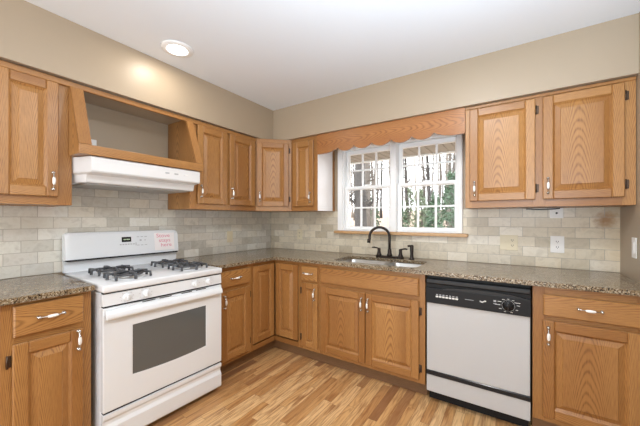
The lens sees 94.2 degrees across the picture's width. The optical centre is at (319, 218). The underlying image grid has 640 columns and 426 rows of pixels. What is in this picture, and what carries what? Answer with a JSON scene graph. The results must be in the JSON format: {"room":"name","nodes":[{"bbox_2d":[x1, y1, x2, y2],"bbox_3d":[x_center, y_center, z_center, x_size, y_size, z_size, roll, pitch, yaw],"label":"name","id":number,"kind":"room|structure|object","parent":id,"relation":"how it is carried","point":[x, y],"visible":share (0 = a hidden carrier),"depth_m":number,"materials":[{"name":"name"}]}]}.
{"room":"kitchen","nodes":[
{"label":"kitchen","id":0,"kind":"room"},
{"bbox_2d":[0,103,264,279],"bbox_3d":[-2.174,0.054,1.486,0.150,2.440,5.750,0,0,33],"label":"wall","id":1,"kind":"structure","parent":0,"point":[112,129],"depth_m":2.34,"materials":[{"name":"beige paint"}]},
{"bbox_2d":[0,60,71,206],"bbox_3d":[-1.703,-0.453,1.707,0.376,0.744,0.365,0,0,33],"label":"upper cabinet","id":2,"kind":"object","parent":1,"relation":"attached to","point":[36,162],"visible":0.99,"depth_m":1.63,"materials":[{"name":"brown wood"}]},
{"bbox_2d":[91,139,96,145],"bbox_3d":[-1.649,-0.515,2.136,0.008,0.115,0.074,0,0,33],"label":"wall outlet","id":3,"kind":"object","parent":1,"relation":"attached to","point":[94,142],"visible":0.12,"depth_m":2.15,"materials":[{"name":"white plastic"}]},
{"bbox_2d":[0,188,270,278],"bbox_3d":[-1.298,0.017,2.671,0.006,0.684,2.494,0,0,33],"label":"backsplash","id":4,"kind":"structure","parent":1,"relation":"attached to","point":[30,236],"depth_m":2.24,"materials":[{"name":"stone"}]},
{"bbox_2d":[72,156,199,193],"bbox_3d":[-1.338,-0.290,2.150,0.488,0.157,0.768,0,0,33],"label":"range hood","id":5,"kind":"object","parent":1,"relation":"attached to","point":[88,172],"visible":0.93,"depth_m":1.96,"materials":[{"name":"white metal"}]},
{"bbox_2d":[69,86,202,171],"bbox_3d":[-1.202,-0.576,2.046,0.155,0.408,0.793,0,0,33],"label":"hood surround","id":6,"kind":"object","parent":1,"relation":"attached to","point":[80,144],"visible":0.94,"depth_m":1.77,"materials":[{"name":"brown wood"}]},
{"bbox_2d":[168,118,254,210],"bbox_3d":[-0.974,-0.453,2.810,0.376,0.744,0.733,0,0,33],"label":"upper cabinet","id":7,"kind":"object","parent":1,"relation":"attached to","point":[227,177],"visible":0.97,"depth_m":2.64,"materials":[{"name":"brown wood"}]},
{"bbox_2d":[0,60,255,141],"bbox_3d":[-1.169,-0.799,2.254,0.018,0.032,1.860,0,0,33],"label":"trim","id":8,"kind":"structure","parent":7,"relation":"attached to","point":[63,82],"depth_m":1.94,"materials":[{"name":"brown wood"}]},
{"bbox_2d":[227,231,232,242],"bbox_3d":[-0.959,0.192,3.168,0.010,0.118,0.074,0,0,33],"label":"light switch","id":9,"kind":"object","parent":1,"relation":"attached to","point":[229,233],"visible":1,"depth_m":3.16,"materials":[{"name":"beige plastic"}]},
{"bbox_2d":[0,0,638,139],"bbox_3d":[-0.844,-0.996,0.517,3.136,0.340,5.600,0,0,33],"label":"wall","id":10,"kind":"structure","parent":0,"point":[609,50],"depth_m":2.05,"materials":[{"name":"beige paint"}]},
{"bbox_2d":[317,107,464,154],"bbox_3d":[0.525,-0.728,2.566,1.319,0.191,0.018,0,0,33],"label":"window valance","id":11,"kind":"object","parent":10,"relation":"attached to","point":[450,122],"visible":1,"depth_m":2.48,"materials":[{"name":"brown wood"}]},
{"bbox_2d":[25,0,639,110],"bbox_3d":[-0.844,-1.206,0.517,3.436,0.080,5.900,0,0,33],"label":"ceiling","id":12,"kind":"structure","parent":0,"point":[273,55],"depth_m":1.86,"materials":[{"name":"white paint"}]},
{"bbox_2d":[160,40,193,57],"bbox_3d":[-0.978,-1.159,2.038,0.208,0.011,0.208,0,0,33],"label":"recessed light","id":13,"kind":"object","parent":12,"relation":"in","point":[172,47],"visible":1,"depth_m":2.02,"materials":[{"name":"white paint"}]},
{"bbox_2d":[147,347,531,425],"bbox_3d":[-0.844,1.304,0.517,3.436,0.060,5.900,0,0,33],"label":"floor","id":14,"kind":"structure","parent":0,"point":[276,387],"depth_m":2.05,"materials":[{"name":"brown wood"}]},
{"bbox_2d":[0,291,90,425],"bbox_3d":[-1.580,0.833,1.639,0.656,0.884,0.346,0,0,33],"label":"base cabinet","id":15,"kind":"object","parent":14,"relation":"on","point":[45,344],"visible":0.94,"depth_m":1.46,"materials":[{"name":"brown wood"}]},
{"bbox_2d":[0,273,94,305],"bbox_3d":[-1.603,0.374,1.622,0.638,0.028,0.407,0,0,33],"label":"countertop","id":16,"kind":"structure","parent":15,"relation":"on","point":[29,288],"depth_m":1.56,"materials":[{"name":"brown stone"}]},
{"bbox_2d":[62,230,222,425],"bbox_3d":[-1.214,0.684,2.094,0.722,1.181,0.764,0,0,36],"label":"gas range","id":17,"kind":"object","parent":14,"relation":"on","point":[156,314],"visible":0.99,"depth_m":1.88,"materials":[{"name":"white metal"}]},
{"bbox_2d":[65,262,221,292],"bbox_3d":[-1.213,0.382,2.091,0.670,0.041,0.752,0,0,36],"label":"cooktop","id":18,"kind":"object","parent":17,"relation":"in","point":[161,275],"depth_m":1.90,"materials":[{"name":"white metal"}]},
{"bbox_2d":[154,232,173,249],"bbox_3d":[-1.294,0.186,2.474,0.013,0.140,0.164,0,0,36],"label":"paper note","id":19,"kind":"object","parent":17,"relation":"attached to","point":[163,241],"visible":1,"depth_m":2.47,"materials":[{"name":"pink"}]},
{"bbox_2d":[220,264,250,366],"bbox_3d":[-0.937,0.833,2.612,0.656,0.884,0.378,0,0,33],"label":"base cabinet","id":20,"kind":"object","parent":14,"relation":"on","point":[235,283],"visible":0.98,"depth_m":2.45,"materials":[{"name":"brown wood"}]},
{"bbox_2d":[220,341,273,374],"bbox_3d":[-0.975,1.222,2.186,0.020,0.104,1.900,0,0,33],"label":"baseboard","id":21,"kind":"structure","parent":14,"relation":"on","point":[253,354],"depth_m":2.65,"materials":[{"name":"brown wood"}]},
{"bbox_2d":[251,260,299,351],"bbox_3d":[-0.479,0.780,3.079,0.906,0.780,0.906,0,0,33],"label":"base cabinet","id":22,"kind":"object","parent":14,"relation":"on","point":[267,325],"visible":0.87,"depth_m":2.74,"materials":[{"name":"brown wood"}]},
{"bbox_2d":[180,248,639,295],"bbox_3d":[0.342,0.374,2.309,3.126,0.028,1.286,0,0,33],"label":"countertop","id":23,"kind":"structure","parent":22,"relation":"on","point":[582,280],"depth_m":2.16,"materials":[{"name":"brown stone"}]},
{"bbox_2d":[343,259,422,266],"bbox_3d":[0.505,0.484,2.544,0.764,0.192,0.414,0,0,33],"label":"sink","id":24,"kind":"object","parent":23,"relation":"in","point":[347,260],"visible":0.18,"depth_m":2.72,"materials":[{"name":"silver metal"}]},
{"bbox_2d":[367,226,407,258],"bbox_3d":[0.626,0.213,2.761,0.368,0.294,0.108,0,0,20],"label":"faucet","id":25,"kind":"object","parent":23,"relation":"on","point":[389,254],"visible":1,"depth_m":2.75,"materials":[{"name":"black metal"}]},
{"bbox_2d":[407,245,414,259],"bbox_3d":[0.810,0.295,2.646,0.062,0.130,0.048,0,0,33],"label":"sprayer","id":26,"kind":"object","parent":23,"relation":"on","point":[410,246],"visible":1,"depth_m":2.63,"materials":[{"name":"black metal"}]},
{"bbox_2d":[300,262,319,352],"bbox_3d":[0.059,0.833,2.874,0.215,0.884,0.656,0,0,33],"label":"base cabinet","id":27,"kind":"object","parent":14,"relation":"on","point":[309,272],"visible":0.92,"depth_m":2.62,"materials":[{"name":"brown wood"}]},
{"bbox_2d":[320,264,428,392],"bbox_3d":[0.521,0.833,2.569,0.891,0.884,0.656,0,0,33],"label":"base cabinet","id":28,"kind":"object","parent":14,"relation":"on","point":[372,319],"visible":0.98,"depth_m":2.29,"materials":[{"name":"brown wood"}]},
{"bbox_2d":[274,340,560,425],"bbox_3d":[0.630,1.222,2.252,2.584,0.104,0.020,0,0,33],"label":"baseboard","id":29,"kind":"structure","parent":28,"relation":"attached to","point":[398,381],"depth_m":2.42,"materials":[{"name":"brown wood"}]},
{"bbox_2d":[426,275,530,425],"bbox_3d":[1.143,0.834,2.142,0.598,0.874,0.638,0,0,33],"label":"dishwasher","id":30,"kind":"object","parent":14,"relation":"on","point":[478,332],"visible":1,"depth_m":1.89,"materials":[{"name":"white metal"}]},
{"bbox_2d":[530,285,639,425],"bbox_3d":[1.613,0.833,1.847,0.497,0.884,0.656,0,0,33],"label":"base cabinet","id":31,"kind":"object","parent":14,"relation":"on","point":[585,345],"visible":0.98,"depth_m":1.61,"materials":[{"name":"brown wood"}]},
{"bbox_2d":[351,142,454,164],"bbox_3d":[0.829,-0.826,3.356,5.200,0.180,0.678,0,0,33],"label":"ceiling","id":32,"kind":"structure","parent":0,"point":[446,148],"depth_m":3.41,"materials":[{"name":"beige wood"}]},
{"bbox_2d":[274,134,619,311],"bbox_3d":[0.740,0.054,2.916,3.136,2.440,0.150,0,0,33],"label":"wall","id":33,"kind":"structure","parent":0,"point":[336,150],"depth_m":3.00,"materials":[{"name":"beige paint"}]},
{"bbox_2d":[246,138,302,211],"bbox_3d":[-0.527,-0.453,3.300,0.582,0.744,0.591,0,0,33],"label":"upper cabinet","id":34,"kind":"object","parent":33,"relation":"attached to","point":[273,157],"visible":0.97,"depth_m":3.07,"materials":[{"name":"brown wood"}]},
{"bbox_2d":[292,136,334,211],"bbox_3d":[-0.085,-0.453,3.137,0.332,0.744,0.376,0,0,33],"label":"upper cabinet","id":35,"kind":"object","parent":33,"relation":"attached to","point":[313,174],"visible":0.98,"depth_m":3.02,"materials":[{"name":"brown wood"}]},
{"bbox_2d":[338,133,462,233],"bbox_3d":[0.731,-0.338,2.891,1.212,0.925,0.142,0,0,33],"label":"window","id":36,"kind":"structure","parent":33,"relation":"in","point":[436,142],"depth_m":2.80,"materials":[{"name":"white paint"}]},
{"bbox_2d":[345,146,389,229],"bbox_3d":[0.500,-0.305,3.055,0.512,0.830,0.076,0,0,33],"label":"window","id":37,"kind":"structure","parent":36,"relation":"attached to","point":[348,188],"depth_m":3.08,"materials":[{"name":"white paint"}]},
{"bbox_2d":[334,231,467,236],"bbox_3d":[0.694,0.139,2.816,1.278,0.027,0.056,0,0,33],"label":"window sill","id":38,"kind":"structure","parent":33,"relation":"attached to","point":[344,232],"depth_m":2.72,"materials":[{"name":"brown wood"}]},
{"bbox_2d":[271,207,619,271],"bbox_3d":[0.697,0.140,2.851,3.136,0.438,0.006,0,0,33],"label":"backsplash","id":39,"kind":"structure","parent":33,"relation":"attached to","point":[591,235],"depth_m":2.37,"materials":[{"name":"beige tile"}]},
{"bbox_2d":[500,235,517,250],"bbox_3d":[1.475,0.186,2.323,0.118,0.118,0.016,0,0,33],"label":"wall outlet","id":40,"kind":"object","parent":33,"relation":"attached to","point":[507,242],"visible":1,"depth_m":2.32,"materials":[{"name":"beige plastic"}]},
{"bbox_2d":[465,76,635,208],"bbox_3d":[1.525,-0.453,2.073,0.892,0.744,0.376,0,0,33],"label":"upper cabinet","id":41,"kind":"object","parent":33,"relation":"attached to","point":[576,146],"visible":1,"depth_m":1.91,"materials":[{"name":"brown wood"}]},
{"bbox_2d":[526,208,559,209],"bbox_3d":[1.646,-0.071,2.197,0.201,0.014,0.008,0,0,33],"label":"cable","id":42,"kind":"object","parent":41,"relation":"hanging from","point":[554,208],"visible":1,"depth_m":2.19,"materials":[{"name":"grey plastic"}]},
{"bbox_2d":[550,208,562,217],"bbox_3d":[1.722,-0.042,2.164,0.078,0.074,0.008,0,0,33],"label":"jack plate","id":43,"kind":"object","parent":33,"relation":"attached to","point":[557,213],"visible":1,"depth_m":2.16,"materials":[{"name":"white plastic"}]},
{"bbox_2d":[550,236,563,252],"bbox_3d":[1.726,0.186,2.162,0.080,0.122,0.008,0,0,33],"label":"wall outlet","id":44,"kind":"object","parent":33,"relation":"attached to","point":[556,242],"visible":1,"depth_m":2.16,"materials":[{"name":"white plastic"}]},
{"bbox_2d":[620,12,639,282],"bbox_3d":[0.568,0.054,-0.326,0.150,2.440,5.750,0,0,33],"label":"wall","id":45,"kind":"structure","parent":0,"point":[629,215],"depth_m":1.74,"materials":[{"name":"beige paint"}]},
{"bbox_2d":[632,237,636,258],"bbox_3d":[1.834,0.170,1.738,0.010,0.120,0.074,0,0,33],"label":"light switch","id":46,"kind":"object","parent":45,"relation":"attached to","point":[634,240],"visible":1,"depth_m":1.73,"materials":[{"name":"white plastic"}]},
{"label":"outside","id":47,"kind":"structure","parent":0,"visible":0},
{"bbox_2d":[350,209,446,227],"bbox_3d":[6.061,0.339,20.346,36.800,3.011,34.500,0,0,33],"label":"ground","id":48,"kind":"structure","parent":47,"point":[385,220],"depth_m":24.15,"materials":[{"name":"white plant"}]},
{"bbox_2d":[350,165,353,217],"bbox_3d":[3.096,-3.790,30.187,1.426,7.592,1.264,0,0,26],"label":"bare tree","id":49,"kind":"object","parent":48,"relation":"on","point":[352,213],"visible":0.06,"depth_m":30.03,"materials":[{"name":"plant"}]},
{"bbox_2d":[349,175,354,225],"bbox_3d":[2.086,-3.673,21.491,1.582,8.602,1.766,0,0,33],"label":"bare tree","id":50,"kind":"object","parent":48,"relation":"on","point":[351,175],"visible":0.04,"depth_m":21.55,"materials":[{"name":"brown plant"}]},
{"bbox_2d":[351,165,354,219],"bbox_3d":[2.941,-3.969,26.166,1.428,8.432,1.397,0,0,-38],"label":"bare tree","id":51,"kind":"object","parent":48,"relation":"on","point":[353,165],"visible":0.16,"depth_m":26.15,"materials":[{"name":"grey plant"}]},
{"bbox_2d":[349,163,382,226],"bbox_3d":[1.283,-3.078,8.479,1.056,9.013,1.530,0,0,33],"label":"pine tree","id":52,"kind":"object","parent":48,"relation":"on","point":[358,175],"visible":0.09,"depth_m":8.34,"materials":[{"name":"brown plant"}]},
{"bbox_2d":[351,162,389,226],"bbox_3d":[1.956,-4.311,11.425,2.178,10.985,1.671,0,0,-1],"label":"bare tree","id":53,"kind":"object","parent":48,"relation":"on","point":[367,165],"visible":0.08,"depth_m":11.34,"materials":[{"name":"grey plant"}]},
{"bbox_2d":[370,197,380,225],"bbox_3d":[3.050,-0.296,16.948,0.863,2.119,0.802,0,0,33],"label":"evergreen tree","id":54,"kind":"object","parent":48,"relation":"on","point":[377,215],"visible":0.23,"depth_m":16.83,"materials":[{"name":"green plant"}]},
{"bbox_2d":[370,162,381,194],"bbox_3d":[3.327,-4.420,19.583,1.737,9.929,1.526,0,0,-2],"label":"bare tree","id":55,"kind":"object","parent":48,"relation":"on","point":[371,162],"visible":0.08,"depth_m":19.51,"materials":[{"name":"grey plant"}]},
{"bbox_2d":[370,161,386,226],"bbox_3d":[2.475,-2.486,13.078,1.412,7.061,1.318,0,0,33],"label":"bare tree","id":56,"kind":"object","parent":48,"relation":"on","point":[380,163],"visible":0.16,"depth_m":12.93,"materials":[{"name":"grey plant"}]},
{"bbox_2d":[376,164,382,213],"bbox_3d":[5.228,-4.161,27.514,1.319,8.145,1.425,0,0,33],"label":"bare tree","id":57,"kind":"object","parent":48,"relation":"on","point":[378,164],"visible":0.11,"depth_m":27.44,"materials":[{"name":"grey plant"}]},
{"bbox_2d":[377,161,388,217],"bbox_3d":[5.441,-5.227,25.747,1.814,10.490,1.726,0,0,-17],"label":"bare tree","id":58,"kind":"object","parent":48,"relation":"on","point":[381,193],"visible":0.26,"depth_m":25.67,"materials":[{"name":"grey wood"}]},
{"bbox_2d":[382,160,389,203],"bbox_3d":[5.028,-3.785,21.408,1.330,8.227,1.517,0,0,-23],"label":"bare tree","id":59,"kind":"object","parent":48,"relation":"on","point":[388,162],"visible":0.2,"depth_m":21.36,"materials":[{"name":"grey plant"}]},
{"bbox_2d":[402,200,408,226],"bbox_3d":[3.836,-0.111,14.037,0.756,2.037,0.776,0,0,33],"label":"evergreen tree","id":60,"kind":"object","parent":48,"relation":"on","point":[403,212],"visible":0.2,"depth_m":13.87,"materials":[{"name":"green plant"}]},
{"bbox_2d":[402,158,408,210],"bbox_3d":[7.437,-3.607,25.500,1.141,7.287,1.169,0,0,26],"label":"bare tree","id":61,"kind":"object","parent":48,"relation":"on","point":[407,158],"visible":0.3,"depth_m":25.52,"materials":[{"name":"grey plant"}]},
{"bbox_2d":[403,158,413,223],"bbox_3d":[5.968,-3.277,20.048,1.324,7.426,1.119,0,0,17],"label":"bare tree","id":62,"kind":"object","parent":48,"relation":"on","point":[404,160],"visible":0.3,"depth_m":20.03,"materials":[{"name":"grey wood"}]},
{"bbox_2d":[403,188,414,226],"bbox_3d":[5.136,-0.615,17.272,0.901,2.545,0.917,0,0,22],"label":"evergreen tree","id":63,"kind":"object","parent":48,"relation":"on","point":[409,190],"visible":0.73,"depth_m":17.21,"materials":[{"name":"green plant"}]},
{"bbox_2d":[403,157,428,222],"bbox_3d":[4.903,-3.792,15.528,1.686,9.156,1.651,0,0,33],"label":"bare tree","id":64,"kind":"object","parent":48,"relation":"on","point":[414,172],"visible":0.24,"depth_m":15.45,"materials":[{"name":"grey plant"}]},
{"bbox_2d":[413,157,427,219],"bbox_3d":[7.279,-3.509,20.917,1.391,7.874,1.508,0,0,33],"label":"bare tree","id":65,"kind":"object","parent":48,"relation":"on","point":[423,158],"visible":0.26,"depth_m":20.88,"materials":[{"name":"grey plant"}]},
{"bbox_2d":[412,188,429,226],"bbox_3d":[4.043,-0.117,12.082,0.935,2.348,0.841,0,0,-34],"label":"evergreen tree","id":66,"kind":"object","parent":48,"relation":"on","point":[422,211],"visible":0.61,"depth_m":11.97,"materials":[{"name":"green plant"}]},
{"bbox_2d":[420,155,435,212],"bbox_3d":[6.987,-3.027,19.041,1.256,7.192,1.260,0,0,-5],"label":"bare tree","id":67,"kind":"object","parent":48,"relation":"on","point":[427,157],"visible":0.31,"depth_m":19.02,"materials":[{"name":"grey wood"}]},
{"bbox_2d":[420,156,435,209],"bbox_3d":[8.261,-4.006,22.717,1.406,8.619,1.437,0,0,33],"label":"bare tree","id":68,"kind":"object","parent":48,"relation":"on","point":[428,156],"visible":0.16,"depth_m":22.66,"materials":[{"name":"grey plant"}]},
{"bbox_2d":[429,155,437,196],"bbox_3d":[9.719,-4.013,25.615,1.349,8.182,1.364,0,0,6],"label":"bare tree","id":69,"kind":"object","parent":48,"relation":"on","point":[433,170],"visible":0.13,"depth_m":25.48,"materials":[{"name":"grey plant"}]},
{"bbox_2d":[423,191,444,227],"bbox_3d":[3.861,0.161,9.734,0.832,2.166,0.854,0,0,33],"label":"evergreen tree","id":70,"kind":"object","parent":48,"relation":"on","point":[430,220],"visible":0.4,"depth_m":9.72,"materials":[{"name":"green plant"}]},
{"bbox_2d":[430,155,442,213],"bbox_3d":[9.354,-3.719,23.607,1.154,7.881,1.746,0,0,33],"label":"bare tree","id":71,"kind":"object","parent":48,"relation":"on","point":[441,155],"visible":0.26,"depth_m":23.46,"materials":[{"name":"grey plant"}]},
{"bbox_2d":[430,154,447,218],"bbox_3d":[6.409,-2.780,15.842,1.159,7.188,1.348,0,0,-9],"label":"bare tree","id":72,"kind":"object","parent":48,"relation":"on","point":[433,158],"visible":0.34,"depth_m":15.83,"materials":[{"name":"grey plant"}]},
{"bbox_2d":[438,154,444,219],"bbox_3d":[8.775,-3.315,21.237,1.327,7.431,1.121,0,0,19],"label":"bare tree","id":73,"kind":"object","parent":48,"relation":"on","point":[444,154],"visible":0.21,"depth_m":21.27,"materials":[{"name":"grey plant"}]},
{"bbox_2d":[441,154,452,226],"bbox_3d":[7.388,-2.955,17.261,1.368,7.378,1.218,0,0,-26],"label":"bare tree","id":74,"kind":"object","parent":48,"relation":"on","point":[447,164],"visible":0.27,"depth_m":17.12,"materials":[{"name":"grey plant"}]},
{"bbox_2d":[440,169,454,227],"bbox_3d":[5.118,-0.372,11.253,1.188,3.039,1.169,0,0,33],"label":"evergreen tree","id":75,"kind":"object","parent":48,"relation":"on","point":[450,216],"visible":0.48,"depth_m":11.29,"materials":[{"name":"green plant"}]},
{"bbox_2d":[441,153,453,198],"bbox_3d":[8.062,-3.568,18.517,1.577,8.378,1.613,0,0,33],"label":"bare tree","id":76,"kind":"object","parent":48,"relation":"on","point":[449,167],"visible":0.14,"depth_m":18.55,"materials":[{"name":"grey plant"}]},
{"bbox_2d":[440,153,454,222],"bbox_3d":[6.466,-2.702,14.434,1.156,7.277,1.361,0,0,33],"label":"bare tree","id":77,"kind":"object","parent":48,"relation":"on","point":[452,153],"visible":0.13,"depth_m":14.36,"materials":[{"name":"grey plant"}]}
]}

